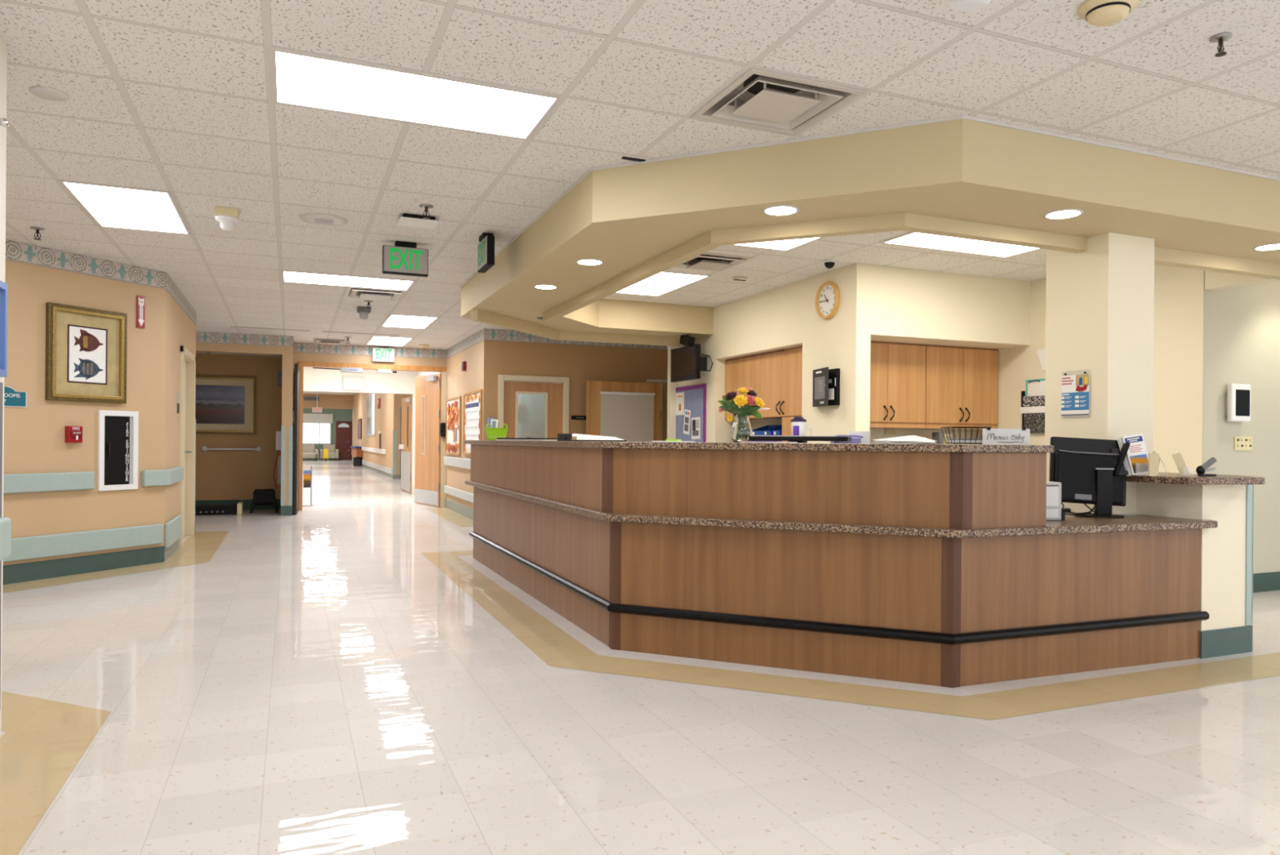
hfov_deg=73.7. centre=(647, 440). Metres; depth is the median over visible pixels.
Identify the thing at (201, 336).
trim
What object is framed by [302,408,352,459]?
wall
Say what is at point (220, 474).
wall
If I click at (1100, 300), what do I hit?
wall column
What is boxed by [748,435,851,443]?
document tray
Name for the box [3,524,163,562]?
rail
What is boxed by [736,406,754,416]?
leaf sprig
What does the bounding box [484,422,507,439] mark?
basket
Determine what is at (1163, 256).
trim
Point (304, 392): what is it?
ceiling
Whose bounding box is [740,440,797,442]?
paper stack
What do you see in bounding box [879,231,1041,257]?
recessed light
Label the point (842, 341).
wall
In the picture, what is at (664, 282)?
recessed light
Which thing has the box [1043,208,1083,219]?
recessed light
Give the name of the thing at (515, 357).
wall
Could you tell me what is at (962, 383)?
upper cabinet
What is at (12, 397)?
direction sign
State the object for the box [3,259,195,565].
wall
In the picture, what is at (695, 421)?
flyer
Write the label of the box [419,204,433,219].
sprinkler
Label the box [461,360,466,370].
fire alarm strobe
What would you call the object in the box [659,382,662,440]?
door
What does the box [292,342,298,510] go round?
wall
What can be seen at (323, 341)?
ceiling vent
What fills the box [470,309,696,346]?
trim
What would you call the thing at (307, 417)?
roller shade
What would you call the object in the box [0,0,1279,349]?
ceiling
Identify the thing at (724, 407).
leaf sprig
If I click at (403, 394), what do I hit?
wall
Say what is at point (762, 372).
upper cabinet
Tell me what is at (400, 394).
wall
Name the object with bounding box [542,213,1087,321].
trim
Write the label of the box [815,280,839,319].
wall clock
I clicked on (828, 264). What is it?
dome
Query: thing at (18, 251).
trim
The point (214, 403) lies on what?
print
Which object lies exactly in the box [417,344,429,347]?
smoke detector
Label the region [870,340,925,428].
upper cabinet
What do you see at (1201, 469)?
stapler
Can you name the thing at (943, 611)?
reception desk
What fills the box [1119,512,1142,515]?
loose paper
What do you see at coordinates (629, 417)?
blind
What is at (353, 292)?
ceiling vent
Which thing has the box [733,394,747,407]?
flower
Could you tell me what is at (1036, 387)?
clipboard
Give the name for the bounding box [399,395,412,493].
door leaf
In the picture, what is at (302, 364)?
door frame
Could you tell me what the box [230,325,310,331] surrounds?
ceiling vent
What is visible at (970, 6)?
lamp
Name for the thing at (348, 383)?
exit sign
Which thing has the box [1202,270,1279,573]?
wall
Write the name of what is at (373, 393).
print
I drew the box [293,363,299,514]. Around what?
door leaf
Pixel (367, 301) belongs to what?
sprinkler
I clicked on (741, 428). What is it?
glass vase
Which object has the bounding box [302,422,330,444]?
window
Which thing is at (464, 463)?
wall handrail
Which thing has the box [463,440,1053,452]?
countertop
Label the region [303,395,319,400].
air vent
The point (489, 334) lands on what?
trim
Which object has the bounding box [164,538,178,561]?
baseboard
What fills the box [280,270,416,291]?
recessed light
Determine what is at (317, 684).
floor
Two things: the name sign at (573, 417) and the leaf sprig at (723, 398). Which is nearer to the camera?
the leaf sprig at (723, 398)
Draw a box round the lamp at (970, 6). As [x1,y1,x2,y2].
[949,0,991,13]
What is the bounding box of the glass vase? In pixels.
[730,413,752,442]
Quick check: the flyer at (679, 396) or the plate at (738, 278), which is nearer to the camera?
the plate at (738, 278)
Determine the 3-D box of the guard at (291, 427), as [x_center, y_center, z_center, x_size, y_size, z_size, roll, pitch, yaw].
[-5.425,0.374,12.957,0.056,1.210,0.008,0,0,-23]
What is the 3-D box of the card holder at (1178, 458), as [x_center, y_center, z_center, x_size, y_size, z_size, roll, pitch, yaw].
[3.015,0.131,4.814,0.092,0.135,0.079,0,0,0]
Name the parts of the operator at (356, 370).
arm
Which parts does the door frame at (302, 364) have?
frame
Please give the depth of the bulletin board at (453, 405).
13.92 m
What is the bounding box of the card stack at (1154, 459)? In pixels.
[1147,450,1167,475]
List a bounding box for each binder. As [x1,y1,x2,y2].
[571,433,626,441]
[932,431,943,444]
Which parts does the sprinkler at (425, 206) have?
frame arm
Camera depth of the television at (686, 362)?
9.94 m
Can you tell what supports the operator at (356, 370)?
attached to the door frame at (302, 364)
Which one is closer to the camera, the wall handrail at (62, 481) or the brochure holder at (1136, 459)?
the brochure holder at (1136, 459)
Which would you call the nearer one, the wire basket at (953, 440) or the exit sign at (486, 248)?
the wire basket at (953, 440)
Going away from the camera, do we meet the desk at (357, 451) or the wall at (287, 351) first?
the wall at (287, 351)
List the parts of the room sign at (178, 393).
plate, plate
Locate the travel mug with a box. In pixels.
[790,416,811,443]
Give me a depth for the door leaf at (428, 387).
15.11 m
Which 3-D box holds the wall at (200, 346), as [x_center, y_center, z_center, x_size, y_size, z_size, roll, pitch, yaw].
[-6.703,-1.461,12.501,2.480,0.281,0.150,0,0,-23]
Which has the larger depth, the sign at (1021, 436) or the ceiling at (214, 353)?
the ceiling at (214, 353)
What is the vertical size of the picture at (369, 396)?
1.600 m
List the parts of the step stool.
panel, panel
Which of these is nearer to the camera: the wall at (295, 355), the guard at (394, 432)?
the wall at (295, 355)
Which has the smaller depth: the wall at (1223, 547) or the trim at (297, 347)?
the wall at (1223, 547)
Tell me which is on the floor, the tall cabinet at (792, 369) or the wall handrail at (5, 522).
the tall cabinet at (792, 369)
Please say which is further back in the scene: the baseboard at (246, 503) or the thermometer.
the thermometer
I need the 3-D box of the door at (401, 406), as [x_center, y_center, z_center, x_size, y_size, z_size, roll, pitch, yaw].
[-6.828,0.058,25.395,1.060,2.120,0.160,0,0,-23]
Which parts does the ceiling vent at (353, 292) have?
plate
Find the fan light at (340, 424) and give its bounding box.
[337,422,349,426]
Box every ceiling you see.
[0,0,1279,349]
[195,351,282,356]
[302,391,355,395]
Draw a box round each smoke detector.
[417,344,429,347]
[1077,0,1138,26]
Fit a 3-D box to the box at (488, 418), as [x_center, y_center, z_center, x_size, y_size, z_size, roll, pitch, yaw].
[-2.179,-0.175,11.890,0.100,0.300,0.082,0,0,-23]
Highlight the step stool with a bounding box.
[249,488,278,513]
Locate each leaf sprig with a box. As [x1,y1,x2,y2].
[717,394,731,408]
[719,400,736,413]
[725,398,738,413]
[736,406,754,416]
[742,401,759,413]
[751,410,762,418]
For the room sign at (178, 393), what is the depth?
8.90 m
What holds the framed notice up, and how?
attached to the wall at (3, 46)
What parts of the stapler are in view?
plate, arm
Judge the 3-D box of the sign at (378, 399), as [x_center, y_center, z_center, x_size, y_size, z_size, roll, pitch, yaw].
[-9.179,-1.280,29.111,0.043,0.320,0.700,0,0,-23]
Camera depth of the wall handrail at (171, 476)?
7.94 m
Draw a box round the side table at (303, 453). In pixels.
[302,453,317,460]
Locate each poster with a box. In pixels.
[303,470,311,487]
[1061,371,1089,416]
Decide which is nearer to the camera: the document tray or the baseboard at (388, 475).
the document tray
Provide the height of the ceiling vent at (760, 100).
0.118 m
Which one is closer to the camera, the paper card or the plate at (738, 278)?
the plate at (738, 278)
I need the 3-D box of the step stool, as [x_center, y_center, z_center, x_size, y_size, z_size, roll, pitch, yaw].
[-6.062,0.944,13.488,0.410,0.360,0.380,0,0,-23]
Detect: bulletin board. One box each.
[445,395,461,455]
[462,389,482,454]
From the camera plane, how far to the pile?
4.61 m
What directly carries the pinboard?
attached to the wall at (842, 341)
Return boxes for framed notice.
[0,280,7,377]
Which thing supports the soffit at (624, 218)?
attached to the wall at (908, 305)
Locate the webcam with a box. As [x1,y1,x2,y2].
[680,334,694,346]
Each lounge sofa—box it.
[302,444,318,460]
[320,444,338,460]
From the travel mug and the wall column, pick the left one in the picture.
the travel mug
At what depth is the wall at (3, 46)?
3.35 m
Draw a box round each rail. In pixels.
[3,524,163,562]
[164,514,182,547]
[361,459,392,474]
[444,484,473,502]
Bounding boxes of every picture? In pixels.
[44,302,127,403]
[195,374,255,434]
[366,392,371,435]
[371,392,376,435]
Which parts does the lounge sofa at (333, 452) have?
armrest, backrest, seat, armrest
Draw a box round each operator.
[312,367,362,373]
[377,368,396,373]
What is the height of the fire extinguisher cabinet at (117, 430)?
0.703 m
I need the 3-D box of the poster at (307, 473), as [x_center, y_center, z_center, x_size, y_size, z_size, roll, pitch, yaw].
[-5.896,0.656,14.765,0.125,0.300,0.003,0,0,-43]
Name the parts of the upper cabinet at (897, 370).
cabinet door, handle, handle, rail, cabinet door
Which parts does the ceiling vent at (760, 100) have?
rod, rod, plate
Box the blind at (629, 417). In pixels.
[600,393,653,441]
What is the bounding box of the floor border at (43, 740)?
[0,690,111,854]
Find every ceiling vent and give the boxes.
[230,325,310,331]
[312,337,347,344]
[322,330,399,336]
[343,286,407,300]
[674,252,753,271]
[689,67,867,136]
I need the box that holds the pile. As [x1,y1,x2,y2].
[873,435,937,443]
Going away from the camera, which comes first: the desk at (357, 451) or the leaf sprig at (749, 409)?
the leaf sprig at (749, 409)
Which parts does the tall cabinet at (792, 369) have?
handle, door, cabinet door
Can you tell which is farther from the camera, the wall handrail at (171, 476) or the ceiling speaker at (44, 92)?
the wall handrail at (171, 476)
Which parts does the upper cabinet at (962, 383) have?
cabinet door, rail, handle, handle, cabinet door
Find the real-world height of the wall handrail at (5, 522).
0.158 m
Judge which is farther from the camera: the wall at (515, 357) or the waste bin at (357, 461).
the waste bin at (357, 461)
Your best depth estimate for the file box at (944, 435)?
8.26 m
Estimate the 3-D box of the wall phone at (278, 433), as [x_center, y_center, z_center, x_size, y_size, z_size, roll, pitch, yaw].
[-5.970,0.306,13.763,0.127,0.922,0.200,0,0,-23]
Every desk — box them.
[350,445,363,456]
[469,444,1209,687]
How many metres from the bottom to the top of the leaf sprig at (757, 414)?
0.052 m
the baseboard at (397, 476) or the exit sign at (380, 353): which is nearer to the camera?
the exit sign at (380, 353)
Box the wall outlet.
[884,428,895,434]
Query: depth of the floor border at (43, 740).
3.15 m
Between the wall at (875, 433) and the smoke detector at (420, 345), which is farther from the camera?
the smoke detector at (420, 345)
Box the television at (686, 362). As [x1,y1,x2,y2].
[671,343,713,382]
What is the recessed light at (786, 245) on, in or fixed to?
in the ceiling at (174, 96)
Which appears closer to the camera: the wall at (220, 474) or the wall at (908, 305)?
the wall at (908, 305)
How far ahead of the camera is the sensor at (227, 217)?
5.76 m
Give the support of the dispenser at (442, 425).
attached to the wall at (460, 382)
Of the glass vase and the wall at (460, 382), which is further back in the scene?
the wall at (460, 382)
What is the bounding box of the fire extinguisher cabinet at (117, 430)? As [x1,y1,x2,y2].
[97,409,138,490]
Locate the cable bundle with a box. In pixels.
[1061,501,1095,515]
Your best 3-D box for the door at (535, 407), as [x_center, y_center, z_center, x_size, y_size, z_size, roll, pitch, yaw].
[-1.650,0.117,12.217,1.030,2.085,0.170,0,0,-23]
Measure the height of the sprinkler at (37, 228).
0.085 m
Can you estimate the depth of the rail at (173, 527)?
8.36 m
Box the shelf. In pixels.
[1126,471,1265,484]
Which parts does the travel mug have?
lid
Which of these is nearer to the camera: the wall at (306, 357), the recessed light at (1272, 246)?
the recessed light at (1272, 246)
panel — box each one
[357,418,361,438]
[812,366,839,406]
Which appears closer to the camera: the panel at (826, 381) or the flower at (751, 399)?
the flower at (751, 399)
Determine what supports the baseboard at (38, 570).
attached to the wall at (34, 442)
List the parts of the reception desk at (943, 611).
panel, panel, corner post, corner post, panel, panel, bumper rail, corner post, corner post, panel, panel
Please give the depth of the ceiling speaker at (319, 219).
5.99 m
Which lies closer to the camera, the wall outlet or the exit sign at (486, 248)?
the exit sign at (486, 248)
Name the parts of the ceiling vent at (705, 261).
plate, frame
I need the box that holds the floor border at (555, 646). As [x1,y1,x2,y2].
[421,550,1279,719]
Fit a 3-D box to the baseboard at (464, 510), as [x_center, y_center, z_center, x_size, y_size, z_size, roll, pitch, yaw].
[-2.893,1.069,13.288,0.008,0.160,3.040,0,0,-23]
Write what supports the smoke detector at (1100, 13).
attached to the ceiling at (174, 96)
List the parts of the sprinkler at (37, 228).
frame arm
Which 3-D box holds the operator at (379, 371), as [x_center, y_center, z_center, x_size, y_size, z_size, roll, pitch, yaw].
[-4.391,-1.172,14.366,0.310,0.060,0.100,0,0,-23]
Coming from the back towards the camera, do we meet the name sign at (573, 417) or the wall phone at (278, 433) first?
the wall phone at (278, 433)
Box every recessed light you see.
[56,179,191,235]
[267,45,564,141]
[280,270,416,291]
[365,335,413,346]
[380,314,439,328]
[533,284,557,289]
[575,258,604,265]
[615,271,711,296]
[731,236,825,251]
[762,204,799,216]
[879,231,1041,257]
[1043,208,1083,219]
[1253,243,1279,251]
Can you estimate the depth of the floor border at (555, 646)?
4.26 m
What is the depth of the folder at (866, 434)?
5.10 m
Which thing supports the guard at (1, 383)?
attached to the wall at (3, 46)
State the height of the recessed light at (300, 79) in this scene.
0.006 m
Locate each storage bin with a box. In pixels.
[751,424,782,440]
[763,425,782,435]
[773,427,782,441]
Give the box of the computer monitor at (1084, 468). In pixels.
[1048,436,1126,517]
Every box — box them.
[487,417,495,427]
[557,433,573,440]
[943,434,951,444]
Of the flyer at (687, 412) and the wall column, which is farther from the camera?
the flyer at (687, 412)
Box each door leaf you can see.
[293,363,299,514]
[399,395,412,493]
[414,373,441,506]
[586,379,667,441]
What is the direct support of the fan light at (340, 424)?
attached to the door at (344, 433)
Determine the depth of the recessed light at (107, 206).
5.75 m
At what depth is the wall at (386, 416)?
28.89 m
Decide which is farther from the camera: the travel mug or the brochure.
the travel mug
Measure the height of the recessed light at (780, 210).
0.006 m
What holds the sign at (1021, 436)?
on the countertop at (597, 444)
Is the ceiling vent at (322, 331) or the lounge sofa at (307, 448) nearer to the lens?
the ceiling vent at (322, 331)
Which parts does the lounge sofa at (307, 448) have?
seat, backrest, armrest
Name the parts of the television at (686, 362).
casing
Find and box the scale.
[195,502,243,514]
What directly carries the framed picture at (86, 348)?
attached to the wall at (34, 442)
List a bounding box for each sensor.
[214,206,239,231]
[337,306,371,319]
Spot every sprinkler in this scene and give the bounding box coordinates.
[0,117,8,127]
[30,226,44,239]
[344,336,351,343]
[364,300,373,309]
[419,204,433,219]
[1209,32,1232,57]
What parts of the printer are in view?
paper drawer, door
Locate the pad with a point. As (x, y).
(667, 440)
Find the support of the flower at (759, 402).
in the glass vase
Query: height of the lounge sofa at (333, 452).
0.850 m
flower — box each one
[724,391,741,413]
[727,415,736,422]
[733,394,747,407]
[737,386,749,411]
[742,394,755,412]
[744,390,757,405]
[754,396,764,407]
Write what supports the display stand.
on the floor
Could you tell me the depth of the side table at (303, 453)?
44.53 m
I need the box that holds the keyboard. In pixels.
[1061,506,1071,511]
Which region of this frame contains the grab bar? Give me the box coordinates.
[200,445,262,451]
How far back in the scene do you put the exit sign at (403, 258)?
6.70 m
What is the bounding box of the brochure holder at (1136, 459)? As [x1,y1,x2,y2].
[1117,433,1148,475]
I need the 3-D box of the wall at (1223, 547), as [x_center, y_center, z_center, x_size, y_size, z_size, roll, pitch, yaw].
[3.170,0.716,4.963,0.431,0.962,0.406,0,0,-23]
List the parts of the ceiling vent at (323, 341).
plate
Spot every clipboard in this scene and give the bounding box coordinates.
[496,437,557,440]
[1026,378,1044,396]
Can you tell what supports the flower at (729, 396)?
in the glass vase
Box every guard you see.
[0,382,3,696]
[194,418,195,520]
[280,425,285,505]
[288,425,293,505]
[392,430,396,475]
[1244,484,1253,624]
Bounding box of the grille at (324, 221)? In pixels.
[314,218,333,224]
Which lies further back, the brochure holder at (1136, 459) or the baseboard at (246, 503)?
the baseboard at (246, 503)
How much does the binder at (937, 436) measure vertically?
0.380 m
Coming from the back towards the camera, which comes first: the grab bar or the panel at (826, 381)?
the grab bar
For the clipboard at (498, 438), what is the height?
0.022 m
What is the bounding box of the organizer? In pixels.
[830,435,862,443]
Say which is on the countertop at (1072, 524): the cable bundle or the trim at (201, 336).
the cable bundle
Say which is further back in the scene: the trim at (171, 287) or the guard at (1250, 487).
the trim at (171, 287)
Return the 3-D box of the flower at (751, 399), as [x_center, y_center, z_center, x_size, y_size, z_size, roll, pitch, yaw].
[0.589,-0.213,5.032,0.083,0.118,0.118,0,0,-23]
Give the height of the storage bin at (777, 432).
0.200 m
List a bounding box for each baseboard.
[2,545,164,584]
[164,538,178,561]
[195,498,280,509]
[280,505,292,515]
[351,460,393,479]
[393,474,399,479]
[445,497,473,519]
[1253,571,1279,592]
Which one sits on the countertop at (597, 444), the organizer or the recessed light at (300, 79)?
the organizer
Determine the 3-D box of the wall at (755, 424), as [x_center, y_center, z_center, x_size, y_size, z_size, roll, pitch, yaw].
[1.580,0.125,9.163,0.100,2.120,1.800,0,0,-23]
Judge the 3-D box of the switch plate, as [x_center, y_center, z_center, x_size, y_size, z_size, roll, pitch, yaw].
[4.707,0.019,6.757,0.209,0.111,0.016,0,0,-23]
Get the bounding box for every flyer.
[675,391,684,415]
[683,408,690,434]
[691,417,700,439]
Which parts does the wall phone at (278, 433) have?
cord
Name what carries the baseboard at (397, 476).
attached to the wall at (400, 394)
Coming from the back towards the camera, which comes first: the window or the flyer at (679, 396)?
the window
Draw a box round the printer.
[1045,480,1065,519]
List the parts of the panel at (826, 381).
door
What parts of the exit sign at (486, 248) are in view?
plate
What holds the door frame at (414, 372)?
in the wall at (460, 382)
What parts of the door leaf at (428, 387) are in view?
kick plate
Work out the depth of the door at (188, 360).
10.20 m
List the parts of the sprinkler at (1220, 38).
frame arm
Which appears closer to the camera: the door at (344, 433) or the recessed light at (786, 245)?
the recessed light at (786, 245)
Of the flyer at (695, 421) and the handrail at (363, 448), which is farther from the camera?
the handrail at (363, 448)
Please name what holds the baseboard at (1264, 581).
attached to the wall at (1242, 324)
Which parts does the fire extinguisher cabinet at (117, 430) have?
handle, door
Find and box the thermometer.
[377,431,381,448]
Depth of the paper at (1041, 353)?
7.98 m
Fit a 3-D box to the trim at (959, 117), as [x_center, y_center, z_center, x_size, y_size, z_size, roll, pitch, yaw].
[4.060,-1.509,6.012,12.256,0.015,4.341,0,0,4]
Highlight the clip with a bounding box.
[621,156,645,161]
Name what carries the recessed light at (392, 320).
in the ceiling at (174, 96)
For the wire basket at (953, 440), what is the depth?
4.59 m
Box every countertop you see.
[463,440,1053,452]
[464,480,1217,537]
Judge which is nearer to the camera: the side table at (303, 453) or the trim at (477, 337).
the trim at (477, 337)
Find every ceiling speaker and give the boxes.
[29,85,69,101]
[299,213,347,226]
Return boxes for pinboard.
[675,383,706,442]
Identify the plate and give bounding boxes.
[732,275,747,280]
[1234,435,1252,450]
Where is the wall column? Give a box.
[1044,232,1154,514]
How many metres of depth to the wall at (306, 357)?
14.22 m
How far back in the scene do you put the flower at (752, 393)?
5.09 m
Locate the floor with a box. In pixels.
[0,459,1279,854]
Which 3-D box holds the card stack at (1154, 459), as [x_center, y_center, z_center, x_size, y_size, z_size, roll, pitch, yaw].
[2.805,0.123,4.703,0.092,0.140,0.044,0,0,0]
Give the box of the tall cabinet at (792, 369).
[779,346,802,443]
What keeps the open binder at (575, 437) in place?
on the countertop at (597, 444)
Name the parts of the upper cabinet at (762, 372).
cabinet door, rail, cabinet door, handle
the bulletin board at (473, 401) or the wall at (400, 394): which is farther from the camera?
the wall at (400, 394)
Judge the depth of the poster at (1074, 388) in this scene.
5.17 m
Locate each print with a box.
[195,384,244,423]
[372,392,374,434]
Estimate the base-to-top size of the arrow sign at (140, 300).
0.290 m
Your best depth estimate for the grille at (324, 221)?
6.03 m
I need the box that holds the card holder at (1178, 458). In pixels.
[1171,452,1190,475]
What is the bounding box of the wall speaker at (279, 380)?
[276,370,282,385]
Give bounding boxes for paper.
[1036,348,1045,370]
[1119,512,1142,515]
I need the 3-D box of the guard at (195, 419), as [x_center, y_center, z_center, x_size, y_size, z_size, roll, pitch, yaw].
[-5.639,0.358,10.551,0.078,1.260,0.078,0,0,-23]
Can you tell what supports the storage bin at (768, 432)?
on the shelf unit
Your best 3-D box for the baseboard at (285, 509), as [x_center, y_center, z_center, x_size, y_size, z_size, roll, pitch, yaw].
[-5.479,1.054,12.938,0.163,0.150,0.006,0,0,-23]
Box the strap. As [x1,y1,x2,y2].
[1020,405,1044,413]
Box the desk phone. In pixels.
[1110,442,1129,475]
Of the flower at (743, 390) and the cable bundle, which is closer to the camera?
the cable bundle
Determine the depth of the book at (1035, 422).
8.04 m
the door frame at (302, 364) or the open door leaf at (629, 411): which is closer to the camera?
the open door leaf at (629, 411)
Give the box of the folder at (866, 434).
[848,431,870,443]
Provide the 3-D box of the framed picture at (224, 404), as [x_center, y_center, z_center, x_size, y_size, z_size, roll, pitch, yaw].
[-7.000,-0.586,13.735,1.240,0.935,0.050,0,0,-23]
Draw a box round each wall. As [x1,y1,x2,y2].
[0,35,7,733]
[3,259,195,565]
[195,331,282,355]
[195,353,282,500]
[281,346,293,505]
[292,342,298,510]
[298,342,446,366]
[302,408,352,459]
[351,392,399,475]
[398,393,402,474]
[402,393,412,398]
[416,339,484,508]
[483,328,667,440]
[666,346,677,439]
[676,262,871,443]
[749,417,782,429]
[870,264,1030,348]
[870,427,970,444]
[970,263,1279,473]
[1136,481,1253,657]
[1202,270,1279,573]
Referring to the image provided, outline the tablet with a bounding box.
[1225,383,1250,422]
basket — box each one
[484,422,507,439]
[940,426,991,444]
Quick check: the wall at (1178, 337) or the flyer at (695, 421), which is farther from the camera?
the flyer at (695, 421)
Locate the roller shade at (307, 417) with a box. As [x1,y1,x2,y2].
[302,413,333,423]
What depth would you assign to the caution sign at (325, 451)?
45.22 m
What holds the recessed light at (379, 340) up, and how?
in the ceiling at (174, 96)
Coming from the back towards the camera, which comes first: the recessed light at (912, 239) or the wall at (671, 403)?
the wall at (671, 403)
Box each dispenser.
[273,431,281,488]
[439,422,445,436]
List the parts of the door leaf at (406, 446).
push handle, kick plate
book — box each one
[1021,391,1044,407]
[1022,412,1044,433]
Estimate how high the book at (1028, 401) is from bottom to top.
0.160 m
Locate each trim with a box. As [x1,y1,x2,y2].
[2,530,229,592]
[5,239,166,288]
[165,272,196,325]
[195,331,293,346]
[293,342,446,359]
[425,506,473,526]
[445,328,484,359]
[459,115,1279,287]
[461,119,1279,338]
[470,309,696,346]
[484,328,667,349]
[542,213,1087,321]
[1154,246,1279,279]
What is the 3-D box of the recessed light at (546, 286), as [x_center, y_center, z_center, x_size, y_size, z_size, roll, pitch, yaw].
[-0.824,-1.241,6.880,0.196,0.006,0.196,0,0,-23]
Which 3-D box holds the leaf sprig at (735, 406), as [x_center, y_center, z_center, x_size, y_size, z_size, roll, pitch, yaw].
[0.494,-0.209,5.010,0.082,0.091,0.010,0,0,0]
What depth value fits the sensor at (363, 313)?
10.02 m
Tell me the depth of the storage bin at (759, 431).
9.44 m
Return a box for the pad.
[652,439,694,441]
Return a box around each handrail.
[0,516,11,560]
[3,471,94,493]
[141,466,183,486]
[361,446,385,453]
[444,456,471,469]
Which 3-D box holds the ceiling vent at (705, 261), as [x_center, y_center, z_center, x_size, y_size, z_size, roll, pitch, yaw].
[0.523,-1.520,7.316,0.560,0.050,0.560,0,0,-23]
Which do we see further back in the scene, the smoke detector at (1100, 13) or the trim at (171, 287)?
the trim at (171, 287)
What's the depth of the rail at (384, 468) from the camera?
28.89 m
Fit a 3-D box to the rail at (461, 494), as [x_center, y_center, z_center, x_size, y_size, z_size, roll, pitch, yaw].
[-2.910,0.829,13.291,0.040,0.130,2.940,0,0,-23]
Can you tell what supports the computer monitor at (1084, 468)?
on the countertop at (1072, 524)
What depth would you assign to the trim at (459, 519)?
12.97 m
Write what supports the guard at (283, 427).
attached to the wall at (287, 351)
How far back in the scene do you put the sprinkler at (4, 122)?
3.23 m
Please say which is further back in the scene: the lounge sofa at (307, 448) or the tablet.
the lounge sofa at (307, 448)
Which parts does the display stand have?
post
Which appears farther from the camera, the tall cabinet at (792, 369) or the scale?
the scale
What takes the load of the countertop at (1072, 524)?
attached to the reception desk at (943, 611)
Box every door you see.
[178,345,195,546]
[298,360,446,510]
[335,421,352,459]
[400,406,401,478]
[497,374,568,440]
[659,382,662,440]
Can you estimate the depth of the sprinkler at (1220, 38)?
3.23 m
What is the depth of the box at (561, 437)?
6.36 m
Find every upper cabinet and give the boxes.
[724,349,784,419]
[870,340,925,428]
[921,344,998,429]
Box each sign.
[4,385,26,407]
[136,295,145,328]
[177,392,179,413]
[311,394,321,412]
[323,448,328,460]
[342,376,363,390]
[372,346,394,362]
[377,398,380,408]
[382,240,428,277]
[477,232,494,272]
[571,415,586,419]
[982,426,1030,444]
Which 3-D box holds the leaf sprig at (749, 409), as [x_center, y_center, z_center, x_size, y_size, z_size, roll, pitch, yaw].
[0.601,-0.198,4.992,0.096,0.070,0.010,0,0,0]
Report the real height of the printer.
0.205 m
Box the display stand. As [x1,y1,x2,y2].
[302,466,313,506]
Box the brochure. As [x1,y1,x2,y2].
[1129,453,1148,473]
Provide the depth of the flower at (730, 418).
5.02 m
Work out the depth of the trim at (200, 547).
7.89 m
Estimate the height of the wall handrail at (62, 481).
0.152 m
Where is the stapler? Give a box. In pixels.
[1195,457,1217,475]
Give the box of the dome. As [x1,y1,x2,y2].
[822,259,835,268]
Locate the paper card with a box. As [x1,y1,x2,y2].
[490,418,497,427]
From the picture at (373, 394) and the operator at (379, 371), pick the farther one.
the picture at (373, 394)
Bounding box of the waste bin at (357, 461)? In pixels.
[352,457,361,466]

